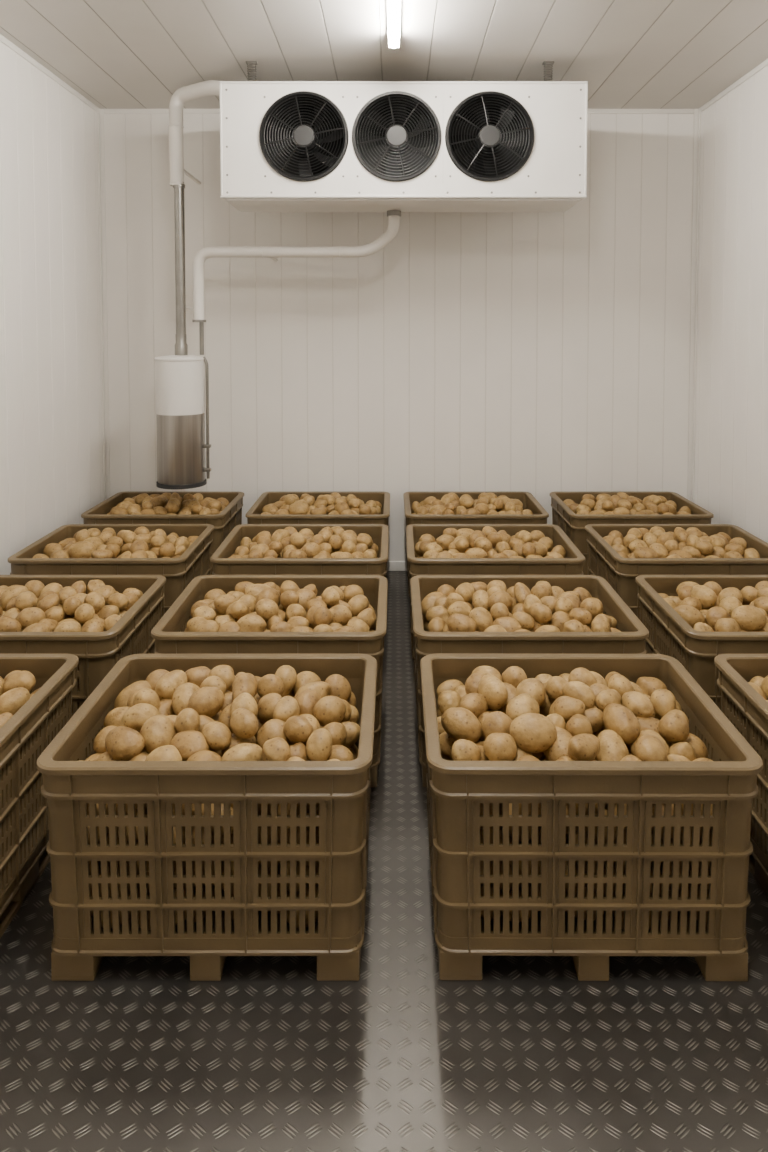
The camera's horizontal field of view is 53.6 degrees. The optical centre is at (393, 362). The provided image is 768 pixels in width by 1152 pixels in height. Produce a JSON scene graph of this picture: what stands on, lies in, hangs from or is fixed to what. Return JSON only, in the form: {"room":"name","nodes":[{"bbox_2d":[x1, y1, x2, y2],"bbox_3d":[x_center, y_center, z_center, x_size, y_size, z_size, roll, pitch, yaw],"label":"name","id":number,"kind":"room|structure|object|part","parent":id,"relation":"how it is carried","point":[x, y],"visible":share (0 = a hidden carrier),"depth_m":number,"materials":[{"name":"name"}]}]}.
{"room":"cold storage room","nodes":[
{"label":"cold storage room","id":0,"kind":"room"},
{"bbox_2d":[0,41,103,574],"bbox_3d":[-3.045,-0.003,3.103,0.120,4.735,9.400,0,3,0],"label":"wall","id":1,"kind":"structure","parent":0,"point":[52,472],"depth_m":6.49,"materials":[{"name":"white metal"}]},
{"bbox_2d":[0,34,97,111],"bbox_3d":[-2.979,-2.342,2.976,0.012,0.050,9.350,0,3,0],"label":"trim","id":2,"kind":"structure","parent":1,"relation":"attached to","point":[3,39],"depth_m":6.49,"materials":[{"name":"white metal"}]},
{"bbox_2d":[0,571,767,1151],"bbox_3d":[0.052,2.412,3.208,6.315,0.100,9.640,0,3,0],"label":"floor","id":3,"kind":"structure","parent":0,"point":[529,1055],"depth_m":2.68,"materials":[{"name":"metal"}]},
{"bbox_2d":[0,654,78,937],"bbox_3d":[-2.208,1.923,3.361,1.285,0.865,1.017,0,3,0],"label":"crate","id":4,"kind":"object","parent":3,"relation":"on","point":[24,826],"visible":0.69,"depth_m":3.35,"materials":[{"name":"beige plastic"}]},
{"bbox_2d":[0,670,39,727],"bbox_3d":[-2.208,1.823,3.356,1.162,0.785,0.894,0,3,0],"label":"pile","id":5,"kind":"object","parent":4,"relation":"in","point":[15,688],"visible":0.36,"depth_m":3.50,"materials":[{"name":"beige food"}]},
{"bbox_2d":[0,575,165,715],"bbox_3d":[-2.143,1.869,4.595,1.285,0.865,1.017,0,3,0],"label":"crate","id":6,"kind":"object","parent":3,"relation":"on","point":[97,653],"visible":0.3,"depth_m":4.18,"materials":[{"name":"beige plastic"}]},
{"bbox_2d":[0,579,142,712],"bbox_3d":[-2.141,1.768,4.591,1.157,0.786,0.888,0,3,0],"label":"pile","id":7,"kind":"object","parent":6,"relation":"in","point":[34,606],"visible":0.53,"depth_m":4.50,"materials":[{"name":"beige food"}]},
{"bbox_2d":[8,524,213,616],"bbox_3d":[-2.138,1.811,5.924,1.285,0.865,1.017,0,3,0],"label":"crate","id":8,"kind":"object","parent":3,"relation":"on","point":[194,562],"visible":0.22,"depth_m":5.45,"materials":[{"name":"beige plastic"}]},
{"bbox_2d":[33,526,198,557],"bbox_3d":[-2.139,1.708,5.920,1.156,0.791,0.895,0,3,0],"label":"pile","id":9,"kind":"object","parent":8,"relation":"in","point":[90,543],"visible":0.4,"depth_m":5.82,"materials":[{"name":"beige food"}]},
{"bbox_2d":[81,491,243,574],"bbox_3d":[-2.142,1.755,7.212,1.285,0.865,1.017,0,3,0],"label":"crate","id":10,"kind":"object","parent":3,"relation":"on","point":[223,523],"visible":0.12,"depth_m":6.74,"materials":[{"name":"beige plastic"}]},
{"bbox_2d":[108,492,228,514],"bbox_3d":[-2.142,1.650,7.207,1.160,0.795,0.891,0,3,0],"label":"pile","id":11,"kind":"object","parent":10,"relation":"in","point":[165,503],"visible":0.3,"depth_m":7.12,"materials":[{"name":"beige food"}]},
{"bbox_2d":[37,654,376,980],"bbox_3d":[-0.726,1.923,3.361,1.285,0.865,1.017,0,3,0],"label":"crate","id":12,"kind":"object","parent":3,"relation":"on","point":[341,789],"visible":0.81,"depth_m":2.90,"materials":[{"name":"beige plastic"}]},
{"bbox_2d":[80,665,359,929],"bbox_3d":[-0.726,1.818,3.356,1.160,0.795,0.891,0,3,0],"label":"pile","id":13,"kind":"object","parent":12,"relation":"in","point":[201,713],"visible":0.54,"depth_m":3.17,"materials":[{"name":"beige food"}]},
{"bbox_2d":[151,575,387,786],"bbox_3d":[-0.684,1.869,4.595,1.285,0.865,1.017,0,3,0],"label":"crate","id":14,"kind":"object","parent":3,"relation":"on","point":[169,635],"visible":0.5,"depth_m":4.13,"materials":[{"name":"beige plastic"}]},
{"bbox_2d":[184,580,376,631],"bbox_3d":[-0.684,1.769,4.590,1.162,0.785,0.894,0,3,0],"label":"pile","id":15,"kind":"object","parent":14,"relation":"in","point":[266,607],"visible":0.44,"depth_m":4.47,"materials":[{"name":"beige food"}]},
{"bbox_2d":[210,524,388,655],"bbox_3d":[-0.685,1.811,5.924,1.285,0.865,1.017,0,3,0],"label":"crate","id":16,"kind":"object","parent":3,"relation":"on","point":[379,533],"visible":0.2,"depth_m":5.42,"materials":[{"name":"beige plastic"}]},
{"bbox_2d":[229,526,378,557],"bbox_3d":[-0.683,1.710,5.920,1.157,0.786,0.888,0,3,0],"label":"pile","id":17,"kind":"object","parent":16,"relation":"in","point":[333,542],"visible":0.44,"depth_m":5.80,"materials":[{"name":"beige food"}]},
{"bbox_2d":[245,491,389,576],"bbox_3d":[-0.681,1.755,7.212,1.285,0.865,1.017,0,3,0],"label":"crate","id":18,"kind":"object","parent":3,"relation":"on","point":[254,516],"visible":0.19,"depth_m":6.73,"materials":[{"name":"beige plastic"}]},
{"bbox_2d":[261,492,381,513],"bbox_3d":[-0.682,1.652,7.208,1.156,0.791,0.895,0,3,0],"label":"pile","id":19,"kind":"object","parent":18,"relation":"in","point":[333,503],"visible":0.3,"depth_m":7.12,"materials":[{"name":"beige food"}]},
{"bbox_2d":[403,491,548,596],"bbox_3d":[0.738,1.755,7.212,1.285,0.865,1.017,0,3,0],"label":"crate","id":20,"kind":"object","parent":3,"relation":"on","point":[540,515],"visible":0.19,"depth_m":6.73,"materials":[{"name":"beige plastic"}]},
{"bbox_2d":[411,493,532,514],"bbox_3d":[0.740,1.654,7.209,1.157,0.786,0.888,0,3,0],"label":"pile","id":21,"kind":"object","parent":20,"relation":"in","point":[486,503],"visible":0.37,"depth_m":7.10,"materials":[{"name":"beige food"}]},
{"bbox_2d":[406,524,584,675],"bbox_3d":[0.739,1.811,5.924,1.285,0.865,1.017,0,3,0],"label":"crate","id":22,"kind":"object","parent":3,"relation":"on","point":[572,564],"visible":0.23,"depth_m":5.43,"materials":[{"name":"beige plastic"}]},
{"bbox_2d":[414,526,565,557],"bbox_3d":[0.739,1.711,5.918,1.162,0.785,0.894,0,3,0],"label":"pile","id":23,"kind":"object","parent":22,"relation":"in","point":[464,542],"visible":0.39,"depth_m":5.81,"materials":[{"name":"beige food"}]},
{"bbox_2d":[410,575,648,786],"bbox_3d":[0.749,1.869,4.595,1.285,0.865,1.017,0,3,0],"label":"crate","id":24,"kind":"object","parent":3,"relation":"on","point":[633,634],"visible":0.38,"depth_m":4.12,"materials":[{"name":"beige plastic"}]},
{"bbox_2d":[421,580,620,631],"bbox_3d":[0.749,1.764,4.590,1.160,0.795,0.891,0,3,0],"label":"pile","id":25,"kind":"object","parent":24,"relation":"in","point":[475,606],"visible":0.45,"depth_m":4.48,"materials":[{"name":"beige food"}]},
{"bbox_2d":[420,653,762,980],"bbox_3d":[0.769,1.923,3.361,1.285,0.865,1.017,0,3,0],"label":"crate","id":26,"kind":"object","parent":3,"relation":"on","point":[456,790],"visible":0.83,"depth_m":2.89,"materials":[{"name":"beige plastic"}]},
{"bbox_2d":[436,666,712,930],"bbox_3d":[0.768,1.820,3.357,1.156,0.791,0.895,0,3,0],"label":"pile","id":27,"kind":"object","parent":26,"relation":"in","point":[579,715],"visible":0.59,"depth_m":3.20,"materials":[{"name":"beige food"}]},
{"bbox_2d":[550,491,713,574],"bbox_3d":[2.203,1.755,7.212,1.285,0.865,1.017,0,3,0],"label":"crate","id":28,"kind":"object","parent":3,"relation":"on","point":[572,524],"visible":0.23,"depth_m":6.74,"materials":[{"name":"beige plastic"}]},
{"bbox_2d":[563,492,690,514],"bbox_3d":[2.203,1.655,7.207,1.162,0.785,0.894,0,3,0],"label":"pile","id":29,"kind":"object","parent":28,"relation":"in","point":[621,503],"visible":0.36,"depth_m":7.10,"materials":[{"name":"beige food"}]},
{"bbox_2d":[585,524,767,619],"bbox_3d":[2.233,1.811,5.924,1.285,0.865,1.017,0,3,0],"label":"crate","id":30,"kind":"object","parent":3,"relation":"on","point":[621,573],"visible":0.26,"depth_m":5.45,"materials":[{"name":"beige plastic"}]},
{"bbox_2d":[603,526,759,557],"bbox_3d":[2.233,1.706,5.919,1.160,0.795,0.892,0,3,0],"label":"pile","id":31,"kind":"object","parent":30,"relation":"in","point":[691,542],"visible":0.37,"depth_m":5.80,"materials":[{"name":"beige food"}]},
{"bbox_2d":[635,575,767,709],"bbox_3d":[2.232,1.869,4.595,1.285,0.865,1.017,0,3,0],"label":"crate","id":32,"kind":"object","parent":3,"relation":"on","point":[670,634],"visible":0.35,"depth_m":4.36,"materials":[{"name":"beige plastic"}]},
{"bbox_2d":[658,581,767,631],"bbox_3d":[2.231,1.766,4.591,1.156,0.791,0.895,0,3,0],"label":"pile","id":33,"kind":"object","parent":32,"relation":"in","point":[707,607],"visible":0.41,"depth_m":4.51,"materials":[{"name":"beige food"}]},
{"bbox_2d":[714,654,767,897],"bbox_3d":[2.234,1.923,3.361,1.285,0.865,1.017,0,3,0],"label":"crate","id":34,"kind":"object","parent":3,"relation":"on","point":[745,708],"visible":0.53,"depth_m":3.47,"materials":[{"name":"beige plastic"}]},
{"bbox_2d":[748,676,767,701],"bbox_3d":[2.236,1.822,3.358,1.157,0.786,0.888,0,3,0],"label":"pile","id":35,"kind":"object","parent":34,"relation":"in","point":[760,684],"visible":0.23,"depth_m":3.65,"materials":[{"name":"beige food"}]},
{"bbox_2d":[0,0,767,108],"bbox_3d":[0.052,-2.428,2.997,6.315,0.120,9.640,0,3,0],"label":"ceiling","id":36,"kind":"structure","parent":0,"point":[116,54],"depth_m":5.98,"materials":[{"name":"grey"}]},
{"bbox_2d":[387,0,400,48],"bbox_3d":[0.000,-2.399,5.000,0.100,0.113,1.524,0,2,0],"label":"tube light","id":37,"kind":"object","parent":36,"relation":"attached to","point":[393,6],"depth_m":5.34,"materials":[{"name":"white plastic"}]},
{"bbox_2d":[220,61,587,211],"bbox_3d":[0.080,-1.952,6.651,3.052,1.150,0.740,0,3,0],"label":"evaporator unit","id":38,"kind":"object","parent":36,"relation":"hanging from","point":[286,146],"visible":1,"depth_m":6.33,"materials":[{"name":"white metal"}]},
{"bbox_2d":[104,114,693,560],"bbox_3d":[0.052,-0.210,7.858,6.075,4.735,0.120,0,3,0],"label":"wall","id":39,"kind":"structure","parent":0,"point":[539,354],"depth_m":7.79,"materials":[{"name":"white metal"}]},
{"bbox_2d":[98,108,109,499],"bbox_3d":[-2.960,-0.208,7.792,0.050,4.735,0.012,0,3,0],"label":"trim","id":40,"kind":"structure","parent":39,"relation":"attached to","point":[102,142],"depth_m":7.77,"materials":[{"name":"white metal"}]},
{"bbox_2d":[154,80,400,489],"bbox_3d":[-1.064,-0.684,7.138,2.258,3.604,1.278,0,3,0],"label":"refrigerant pipework","id":41,"kind":"object","parent":39,"relation":"attached to","point":[181,378],"visible":0.91,"depth_m":6.88,"materials":[{"name":"white"}]},
{"bbox_3d":[-1.965,0.774,7.021,0.432,0.640,0.432,0,2,0],"label":"tank","id":42,"kind":"part","parent":41,"relation":"part of","materials":[{"name":"silver metal"}]},
{"bbox_2d":[387,561,406,570],"bbox_3d":[0.052,2.108,7.889,5.975,0.100,0.020,0,3,0],"label":"baseboard","id":43,"kind":"structure","parent":39,"relation":"attached to","point":[391,565],"depth_m":7.88,"materials":[{"name":"white metal"}]},
{"bbox_2d":[104,109,694,113],"bbox_3d":[0.052,-2.548,7.690,5.975,0.050,0.012,0,3,0],"label":"trim","id":44,"kind":"structure","parent":39,"relation":"attached to","point":[106,111],"depth_m":7.68,"materials":[{"name":"white metal"}]},
{"bbox_2d":[688,108,700,502],"bbox_3d":[3.065,-0.208,7.792,0.050,4.735,0.012,0,3,0],"label":"trim","id":45,"kind":"structure","parent":39,"relation":"attached to","point":[696,113],"depth_m":7.77,"materials":[{"name":"white metal"}]},
{"bbox_2d":[694,65,767,542],"bbox_3d":[3.150,-0.003,3.103,0.120,4.735,9.400,0,3,0],"label":"wall","id":46,"kind":"structure","parent":0,"point":[731,482],"depth_m":6.92,"materials":[{"name":"white metal"}]},
{"bbox_2d":[700,59,767,111],"bbox_3d":[3.084,-2.342,2.976,0.012,0.050,9.350,0,3,0],"label":"trim","id":47,"kind":"structure","parent":46,"relation":"attached to","point":[762,65],"depth_m":6.85,"materials":[{"name":"white metal"}]}
]}

